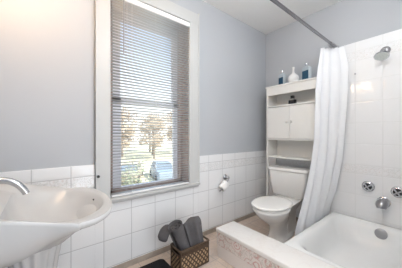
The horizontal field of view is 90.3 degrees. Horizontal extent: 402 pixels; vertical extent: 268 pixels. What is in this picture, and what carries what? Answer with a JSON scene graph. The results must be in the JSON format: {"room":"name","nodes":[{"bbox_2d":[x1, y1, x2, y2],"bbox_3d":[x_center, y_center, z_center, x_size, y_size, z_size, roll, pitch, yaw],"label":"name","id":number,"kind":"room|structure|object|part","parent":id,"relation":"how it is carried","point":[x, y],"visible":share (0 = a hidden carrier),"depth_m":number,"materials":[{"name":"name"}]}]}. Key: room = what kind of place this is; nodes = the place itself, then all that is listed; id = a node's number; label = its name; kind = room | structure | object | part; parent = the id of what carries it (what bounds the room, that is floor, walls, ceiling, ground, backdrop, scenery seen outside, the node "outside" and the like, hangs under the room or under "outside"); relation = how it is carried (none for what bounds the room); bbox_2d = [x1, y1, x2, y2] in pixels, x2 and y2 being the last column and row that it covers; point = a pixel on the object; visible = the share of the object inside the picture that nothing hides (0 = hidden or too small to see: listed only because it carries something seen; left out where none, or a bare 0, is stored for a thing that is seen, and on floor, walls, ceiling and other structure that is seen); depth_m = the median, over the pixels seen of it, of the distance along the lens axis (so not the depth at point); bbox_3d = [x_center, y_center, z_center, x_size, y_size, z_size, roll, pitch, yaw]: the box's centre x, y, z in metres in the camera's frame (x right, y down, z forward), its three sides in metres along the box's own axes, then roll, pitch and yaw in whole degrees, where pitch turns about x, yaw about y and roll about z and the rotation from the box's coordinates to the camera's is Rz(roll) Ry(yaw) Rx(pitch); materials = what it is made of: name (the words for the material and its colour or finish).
{"room":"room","nodes":[
{"label":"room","id":0,"kind":"room"},
{"bbox_2d":[0,0,265,171],"bbox_3d":[-0.251,-0.200,2.294,3.127,2.800,0.200,0,0,-39],"label":"wall","id":1,"kind":"structure","parent":0,"point":[47,47],"depth_m":1.56,"materials":[{"name":"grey paint"}]},
{"bbox_2d":[0,150,265,267],"bbox_3d":[-0.186,0.723,2.212,3.127,0.955,0.008,0,0,-39],"label":"tile wainscot","id":2,"kind":"structure","parent":1,"relation":"attached to","point":[131,229],"depth_m":1.96,"materials":[{"name":"white tile"}]},
{"bbox_2d":[220,174,229,190],"bbox_3d":[0.285,0.603,2.533,0.199,0.186,0.077,0,0,-39],"label":"paper holder","id":3,"kind":"object","parent":2,"relation":"attached to","point":[225,176],"visible":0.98,"depth_m":2.57,"materials":[{"name":"metal"}]},
{"bbox_2d":[219,181,228,191],"bbox_3d":[0.284,0.637,2.495,0.136,0.133,0.093,0,0,-39],"label":"toilet paper","id":4,"kind":"object","parent":3,"relation":"hanging from","point":[224,184],"visible":0.98,"depth_m":2.46,"materials":[{"name":"paper"}]},
{"bbox_2d":[95,0,199,203],"bbox_3d":[-0.514,-0.403,2.066,1.080,1.994,0.278,0,0,-39],"label":"window","id":5,"kind":"structure","parent":1,"relation":"in","point":[103,8],"depth_m":1.97,"materials":[{"name":"white paint"}]},
{"bbox_3d":[-0.564,0.085,2.142,0.758,0.920,0.030,0,0,-39],"label":"sash","id":6,"kind":"part","parent":5,"relation":"part of","materials":[{"name":"plastic"}]},
{"bbox_3d":[-0.585,-0.787,2.168,0.758,0.915,0.030,0,0,-39],"label":"sash","id":7,"kind":"part","parent":5,"relation":"part of","materials":[{"name":"plastic"}]},
{"bbox_2d":[111,0,189,196],"bbox_3d":[-0.451,-0.354,1.973,0.822,1.784,0.050,0,0,-39],"label":"blind","id":8,"kind":"object","parent":5,"relation":"attached to","point":[136,4],"visible":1,"depth_m":1.94,"materials":[{"name":"plastic"}]},
{"bbox_3d":[-0.457,0.530,1.981,0.811,0.016,0.024,0,0,-39],"label":"rail","id":9,"kind":"part","parent":8,"relation":"part of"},
{"bbox_3d":[-0.455,-0.343,1.983,0.002,1.735,0.029,0,0,-39],"label":"ladder cord","id":10,"kind":"part","parent":8,"relation":"part of","materials":[{"name":"white fabric"}]},
{"bbox_3d":[-0.236,-0.343,2.157,0.002,1.735,0.029,0,0,-39],"label":"ladder cord","id":11,"kind":"part","parent":8,"relation":"part of","materials":[{"name":"white fabric"}]},
{"bbox_2d":[111,212,255,267],"bbox_3d":[-0.183,1.174,2.203,3.119,0.052,0.010,0,0,-39],"label":"baseboard","id":12,"kind":"structure","parent":1,"relation":"attached to","point":[129,263],"depth_m":1.99,"materials":[{"name":"wood"}]},
{"bbox_2d":[127,215,297,267],"bbox_3d":[0.653,1.260,1.160,3.427,0.120,3.100,0,0,-39],"label":"floor","id":13,"kind":"structure","parent":0,"point":[255,223],"depth_m":2.06,"materials":[{"name":"tile"}]},
{"bbox_2d":[0,183,111,267],"bbox_3d":[-0.837,0.747,1.049,0.647,0.906,0.760,0,0,-39],"label":"pedestal sink","id":14,"kind":"object","parent":13,"relation":"on","point":[34,225],"visible":1,"depth_m":1.00,"materials":[{"name":"ceramic"}]},
{"bbox_2d":[0,177,29,194],"bbox_3d":[-0.959,0.252,0.952,0.221,0.100,0.304,0,0,-39],"label":"sink faucet","id":15,"kind":"object","parent":14,"relation":"on","point":[20,186],"visible":1,"depth_m":0.98,"materials":[{"name":"silver metal"}]},
{"bbox_2d":[140,259,171,267],"bbox_3d":[-0.453,1.192,1.531,0.634,0.014,0.536,0,0,-39],"label":"bath rug","id":16,"kind":"object","parent":13,"relation":"on","point":[160,263],"visible":1,"depth_m":1.82,"materials":[{"name":"black fabric"}]},
{"bbox_2d":[170,235,209,267],"bbox_3d":[-0.100,1.092,1.856,0.339,0.212,0.186,0,0,-39],"label":"wicker basket","id":17,"kind":"object","parent":13,"relation":"on","point":[195,256],"visible":0.84,"depth_m":1.79,"materials":[{"name":"brown wicker"}]},
{"bbox_2d":[158,220,189,255],"bbox_3d":[-0.217,0.980,1.814,0.315,0.418,0.194,0,0,-39],"label":"rolled towel","id":18,"kind":"object","parent":17,"relation":"in","point":[175,229],"visible":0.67,"depth_m":1.75,"materials":[{"name":"grey fabric"}]},
{"bbox_2d":[183,216,203,246],"bbox_3d":[-0.068,0.961,1.877,0.219,0.375,0.142,0,0,-39],"label":"folded towel","id":19,"kind":"object","parent":17,"relation":"in","point":[193,225],"visible":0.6,"depth_m":1.83,"materials":[{"name":"grey fabric"}]},
{"bbox_2d":[216,221,336,267],"bbox_3d":[0.668,1.060,1.540,0.260,0.281,1.352,0,0,-39],"label":"tub ledge","id":20,"kind":"object","parent":13,"relation":"on","point":[240,246],"visible":1,"depth_m":1.69,"materials":[{"name":"tile"}]},
{"bbox_2d":[251,165,309,242],"bbox_3d":[0.910,0.814,2.391,0.952,0.772,0.510,0,0,-45],"label":"toilet","id":21,"kind":"object","parent":13,"relation":"on","point":[278,211],"visible":0.9,"depth_m":2.36,"materials":[{"name":"ceramic"}]},
{"bbox_3d":[0.779,0.776,2.213,0.504,0.015,0.384,0,0,-45],"label":"seat","id":22,"kind":"part","parent":21,"relation":"part of","materials":[{"name":"ceramic"}]},
{"bbox_3d":[0.779,0.746,2.213,0.516,0.028,0.396,0,0,-45],"label":"lid","id":23,"kind":"part","parent":21,"relation":"part of","materials":[{"name":"ceramic"}]},
{"bbox_3d":[0.848,0.993,2.281,0.700,0.414,0.380,0,0,-45],"label":"bowl","id":24,"kind":"part","parent":21,"relation":"part of","materials":[{"name":"ceramic"}]},
{"bbox_3d":[1.169,0.450,2.646,0.226,0.044,0.510,0,0,-45],"label":"tank lid","id":25,"kind":"part","parent":21,"relation":"part of","materials":[{"name":"ceramic"}]},
{"bbox_3d":[1.169,0.635,2.646,0.204,0.326,0.480,0,0,-45],"label":"tank","id":26,"kind":"part","parent":21,"relation":"part of","materials":[{"name":"ceramic"}]},
{"bbox_2d":[265,77,316,201],"bbox_3d":[1.231,0.259,2.668,0.279,1.882,0.694,0,0,-39],"label":"tall cabinet","id":27,"kind":"object","parent":13,"relation":"on","point":[290,127],"visible":0.67,"depth_m":2.67,"materials":[{"name":"white wood"}]},
{"bbox_3d":[1.041,0.269,2.933,0.245,1.862,0.020,0,0,-39],"label":"panel","id":28,"kind":"part","parent":27,"relation":"part of","materials":[{"name":"white wood"}]},
{"bbox_3d":[1.056,-0.165,2.729,0.016,0.426,0.310,0,0,-39],"label":"door","id":29,"kind":"part","parent":27,"relation":"part of","materials":[{"name":"white wood"}]},
{"bbox_2d":[279,71,285,83],"bbox_3d":[1.128,-0.785,2.779,0.053,0.207,0.102,0,0,-21],"label":"bottle","id":30,"kind":"object","parent":27,"relation":"on","point":[282,77],"visible":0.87,"depth_m":2.74,"materials":[{"name":"blue glass"}]},
{"bbox_2d":[268,155,311,160],"bbox_3d":[1.246,0.306,2.680,0.241,0.018,0.630,0,0,-39],"label":"shelf","id":31,"kind":"object","parent":27,"relation":"attached to","point":[295,157],"depth_m":2.66,"materials":[{"name":"white wood"}]},
{"bbox_2d":[268,138,313,140],"bbox_3d":[1.246,0.061,2.680,0.241,0.018,0.630,0,0,-39],"label":"shelf","id":32,"kind":"object","parent":27,"relation":"attached to","point":[269,139],"depth_m":2.61,"materials":[{"name":"white wood"}]},
{"bbox_2d":[268,101,314,107],"bbox_3d":[1.244,-0.394,2.679,0.245,0.018,0.630,0,0,-39],"label":"shelf","id":33,"kind":"object","parent":27,"relation":"attached to","point":[311,102],"depth_m":2.55,"materials":[{"name":"white wood"}]},
{"bbox_2d":[288,95,296,103],"bbox_3d":[1.212,-0.463,2.651,0.044,0.118,0.096,0,0,-29],"label":"perfume bottle","id":34,"kind":"object","parent":27,"relation":"on","point":[292,101],"visible":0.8,"depth_m":2.64,"materials":[{"name":"black glass"}]},
{"bbox_2d":[287,67,298,81],"bbox_3d":[1.226,-0.790,2.657,0.142,0.216,0.142,0,0,-39],"label":"bud vase","id":35,"kind":"object","parent":27,"relation":"on","point":[292,77],"visible":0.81,"depth_m":2.61,"materials":[{"name":"ceramic"}]},
{"bbox_3d":[1.336,-0.173,2.752,0.006,0.977,0.630,0,0,-39],"label":"panel","id":36,"kind":"part","parent":27,"relation":"part of","materials":[{"name":"white wood"}]},
{"bbox_3d":[1.250,-0.165,2.484,0.016,0.426,0.310,0,0,-39],"label":"door","id":37,"kind":"part","parent":27,"relation":"part of","materials":[{"name":"white wood"}]},
{"bbox_2d":[302,63,311,79],"bbox_3d":[1.333,-0.794,2.523,0.053,0.225,0.114,0,0,-21],"label":"bottle","id":38,"kind":"object","parent":27,"relation":"on","point":[307,70],"visible":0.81,"depth_m":2.49,"materials":[{"name":"blue glass"}]},
{"bbox_2d":[284,212,401,267],"bbox_3d":[1.403,1.064,1.770,1.174,0.272,0.800,0,0,-39],"label":"bathtub","id":39,"kind":"object","parent":13,"relation":"on","point":[339,240],"visible":0.87,"depth_m":1.97,"materials":[{"name":"ceramic"}]},
{"bbox_3d":[1.815,0.998,2.017,0.031,0.102,0.101,0,0,-39],"label":"overflow plate","id":40,"kind":"part","parent":39,"relation":"part of","materials":[{"name":"metal"}]},
{"bbox_2d":[202,0,341,33],"bbox_3d":[0.653,-1.660,1.160,3.427,0.120,3.100,0,0,-39],"label":"ceiling","id":41,"kind":"structure","parent":0,"point":[264,16],"depth_m":2.57,"materials":[{"name":"paint"}]},
{"bbox_2d":[270,0,339,47],"bbox_3d":[0.962,-1.311,1.877,1.750,0.578,0.060,0,0,-39],"label":"curtain rod","id":42,"kind":"object","parent":41,"relation":"hanging from","point":[276,2],"visible":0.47,"depth_m":1.83,"materials":[{"name":"metal"}]},
{"bbox_2d":[294,41,347,235],"bbox_3d":[1.256,0.029,2.216,0.843,2.202,0.190,0,0,-22],"label":"shower curtain","id":43,"kind":"object","parent":42,"relation":"hanging from","point":[332,73],"visible":0.93,"depth_m":2.31,"materials":[{"name":"white fabric"}]},
{"bbox_2d":[266,0,401,149],"bbox_3d":[1.935,-0.200,2.181,0.150,2.800,3.100,0,0,-39],"label":"wall","id":44,"kind":"structure","parent":0,"point":[345,22],"depth_m":2.55,"materials":[{"name":"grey paint"}]},
{"bbox_2d":[266,29,401,228],"bbox_3d":[1.579,0.072,2.500,0.008,2.255,1.742,0,0,-39],"label":"wall tile","id":45,"kind":"structure","parent":44,"relation":"attached to","point":[372,150],"depth_m":2.17,"materials":[{"name":"white tile"}]},
{"bbox_2d":[362,181,374,191],"bbox_3d":[1.799,0.560,2.163,0.068,0.111,0.111,0,0,-39],"label":"tap","id":46,"kind":"object","parent":45,"relation":"attached to","point":[368,186],"visible":1,"depth_m":2.16,"materials":[{"name":"silver metal"}]},
{"bbox_2d":[374,46,390,60],"bbox_3d":[1.841,-0.840,2.032,0.170,0.154,0.122,0,0,-39],"label":"showerhead","id":47,"kind":"object","parent":45,"relation":"attached to","point":[384,53],"visible":1,"depth_m":2.02,"materials":[{"name":"metal"}]},
{"bbox_2d":[375,197,390,208],"bbox_3d":[1.847,0.698,2.039,0.147,0.116,0.112,0,0,-39],"label":"tub spout","id":48,"kind":"object","parent":45,"relation":"attached to","point":[382,202],"visible":1,"depth_m":2.02,"materials":[{"name":"metal"}]},
{"bbox_2d":[391,187,401,197],"bbox_3d":[1.946,0.572,1.979,0.068,0.111,0.111,0,0,-39],"label":"tap","id":49,"kind":"object","parent":45,"relation":"attached to","point":[395,191],"visible":1,"depth_m":1.98,"materials":[{"name":"silver metal"}]},
{"label":"outside","id":50,"kind":"structure","parent":0,"visible":0},
{"bbox_2d":[121,144,171,185],"bbox_3d":[-13.259,4.001,40.709,90.000,0.495,75.000,0,0,-39],"label":"lawn","id":51,"kind":"structure","parent":50,"point":[166,145],"depth_m":36.56,"materials":[{"name":"green plant"}]},
{"bbox_2d":[121,108,139,157],"bbox_3d":[-13.907,-0.364,35.991,6.038,9.135,4.714,0,0,-39],"label":"autumn tree","id":52,"kind":"object","parent":51,"relation":"on","point":[125,138],"visible":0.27,"depth_m":35.62,"materials":[{"name":"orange plant"}]},
{"bbox_2d":[121,108,140,149],"bbox_3d":[-11.667,-0.319,28.303,5.452,9.046,4.695,0,0,-2],"label":"autumn tree","id":53,"kind":"object","parent":51,"relation":"on","point":[123,108],"visible":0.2,"depth_m":28.52,"materials":[{"name":"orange plant"}]},
{"bbox_2d":[121,161,142,182],"bbox_3d":[-6.195,3.220,17.551,1.800,1.480,4.270,0,0,-11],"label":"parked car","id":54,"kind":"object","parent":51,"relation":"on","point":[135,163],"visible":0.47,"depth_m":16.86,"materials":[{"name":"beige paint"}]},
{"bbox_3d":[-6.239,2.775,17.787,1.560,0.490,2.650,0,0,-11],"label":"cabin glass","id":55,"kind":"part","parent":54,"relation":"part of","materials":[{"name":"blue glass"}]},
{"bbox_2d":[121,157,150,185],"bbox_3d":[-3.968,2.602,9.525,2.929,3.203,2.703,0,0,-39],"label":"shrub","id":56,"kind":"object","parent":51,"relation":"on","point":[133,171],"visible":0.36,"depth_m":9.74,"materials":[{"name":"green plant"}]},
{"bbox_2d":[135,113,160,151],"bbox_3d":[-12.273,-0.988,47.220,6.317,10.384,6.724,0,0,27],"label":"autumn tree","id":57,"kind":"object","parent":51,"relation":"on","point":[158,113],"visible":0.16,"depth_m":47.10,"materials":[{"name":"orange plant"}]},
{"bbox_2d":[137,113,168,158],"bbox_3d":[-7.939,0.382,32.286,5.286,7.645,5.858,0,0,-6],"label":"autumn tree","id":58,"kind":"object","parent":51,"relation":"on","point":[156,136],"visible":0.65,"depth_m":31.92,"materials":[{"name":"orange plant"}]},
{"bbox_2d":[140,110,167,153],"bbox_3d":[-9.515,-0.616,39.835,5.473,9.640,6.054,0,0,-39],"label":"autumn tree","id":59,"kind":"object","parent":51,"relation":"on","point":[147,110],"visible":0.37,"depth_m":39.27,"materials":[{"name":"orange plant"}]},
{"bbox_2d":[150,160,171,179],"bbox_3d":[-3.535,3.220,18.390,1.800,1.480,4.270,0,0,-24],"label":"parked car","id":60,"kind":"object","parent":51,"relation":"on","point":[158,162],"visible":0.75,"depth_m":17.44,"materials":[{"name":"blue paint"}]},
{"bbox_3d":[-3.631,2.775,18.610,1.560,0.490,2.650,0,0,-24],"label":"cabin glass","id":61,"kind":"part","parent":60,"relation":"part of","materials":[{"name":"blue glass"}]},
{"bbox_2d":[163,114,171,140],"bbox_3d":[-7.386,-0.905,52.332,6.254,10.219,5.594,0,0,-39],"label":"autumn tree","id":62,"kind":"object","parent":51,"relation":"on","point":[165,114],"visible":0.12,"depth_m":51.48,"materials":[{"name":"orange plant"}]},
{"bbox_2d":[164,119,171,141],"bbox_3d":[-5.652,-0.380,43.551,5.346,9.167,6.271,0,0,-39],"label":"autumn tree","id":63,"kind":"object","parent":51,"relation":"on","point":[167,119],"visible":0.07,"depth_m":43.74,"materials":[{"name":"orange plant"}]}
]}

